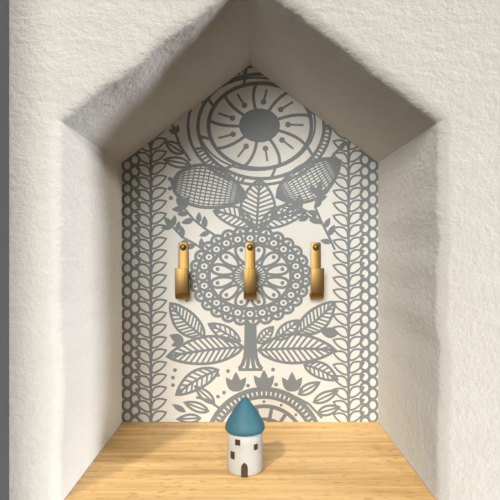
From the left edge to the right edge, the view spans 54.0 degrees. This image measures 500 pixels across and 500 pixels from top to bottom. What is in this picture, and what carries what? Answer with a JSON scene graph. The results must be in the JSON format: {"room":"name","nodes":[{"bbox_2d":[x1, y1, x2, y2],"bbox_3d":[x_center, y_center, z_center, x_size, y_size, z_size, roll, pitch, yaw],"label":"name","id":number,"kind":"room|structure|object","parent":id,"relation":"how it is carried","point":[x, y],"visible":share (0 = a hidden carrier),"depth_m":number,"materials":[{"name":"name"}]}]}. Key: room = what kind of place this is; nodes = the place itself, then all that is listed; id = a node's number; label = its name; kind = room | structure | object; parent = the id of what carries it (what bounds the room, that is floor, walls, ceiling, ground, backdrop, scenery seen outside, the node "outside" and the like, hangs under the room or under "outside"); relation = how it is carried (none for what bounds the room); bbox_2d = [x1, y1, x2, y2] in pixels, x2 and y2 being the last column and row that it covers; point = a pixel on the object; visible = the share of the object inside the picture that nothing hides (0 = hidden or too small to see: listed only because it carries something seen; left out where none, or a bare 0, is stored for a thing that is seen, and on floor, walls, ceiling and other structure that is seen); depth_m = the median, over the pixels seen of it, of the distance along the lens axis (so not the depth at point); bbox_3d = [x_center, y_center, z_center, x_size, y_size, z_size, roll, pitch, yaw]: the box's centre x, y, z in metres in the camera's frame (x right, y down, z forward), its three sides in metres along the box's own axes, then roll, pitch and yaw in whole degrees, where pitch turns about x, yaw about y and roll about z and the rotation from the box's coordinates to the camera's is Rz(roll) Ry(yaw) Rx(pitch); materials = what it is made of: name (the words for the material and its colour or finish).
{"room":"wall niche","nodes":[
{"label":"wall niche","id":0,"kind":"room"},
{"bbox_2d":[0,0,8,499],"bbox_3d":[-0.302,-0.089,0.283,0.300,1.400,0.056,0,0,0],"label":"wall","id":1,"kind":"structure","parent":0,"point":[4,4],"depth_m":0.30,"materials":[{"name":"grey paint"}]},
{"bbox_2d":[122,65,377,421],"bbox_3d":[0.000,0.006,0.460,0.248,0.370,0.001,0,0,0],"label":"wall","id":2,"kind":"structure","parent":0,"point":[249,162],"depth_m":0.46,"materials":[{"name":"white paper"}]},
{"bbox_2d":[175,242,189,298],"bbox_3d":[-0.062,0.019,0.452,0.012,0.052,0.015,0,0,0],"label":"wall hook","id":3,"kind":"object","parent":2,"relation":"attached to","point":[182,272],"visible":1,"depth_m":0.45,"materials":[{"name":"gold metal"}]},
{"bbox_2d":[243,242,256,298],"bbox_3d":[0.000,0.019,0.452,0.012,0.052,0.015,0,0,0],"label":"wall hook","id":4,"kind":"object","parent":2,"relation":"attached to","point":[249,272],"visible":1,"depth_m":0.45,"materials":[{"name":"gold metal"}]},
{"bbox_2d":[309,242,323,298],"bbox_3d":[0.061,0.019,0.452,0.012,0.052,0.015,0,0,0],"label":"wall hook","id":5,"kind":"object","parent":2,"relation":"attached to","point":[316,272],"visible":1,"depth_m":0.45,"materials":[{"name":"gold metal"}]},
{"bbox_2d":[9,0,499,499],"bbox_3d":[0.300,-0.090,0.391,0.906,1.406,0.163,0,0,0],"label":"wall","id":6,"kind":"structure","parent":0,"point":[414,85],"depth_m":0.31,"materials":[{"name":"white paint"}]},
{"bbox_2d":[65,422,434,499],"bbox_3d":[0.000,0.172,0.383,0.239,0.022,0.154,0,0,0],"label":"wooden shelf","id":7,"kind":"object","parent":6,"relation":"attached to","point":[140,460],"visible":0.78,"depth_m":0.37,"materials":[{"name":"brown wood"}]},
{"bbox_2d":[225,397,264,476],"bbox_3d":[-0.004,0.134,0.360,0.029,0.054,0.029,0,0,0],"label":"house figurine","id":8,"kind":"object","parent":7,"relation":"on","point":[244,427],"visible":1,"depth_m":0.35,"materials":[{"name":"white paint"}]}
]}

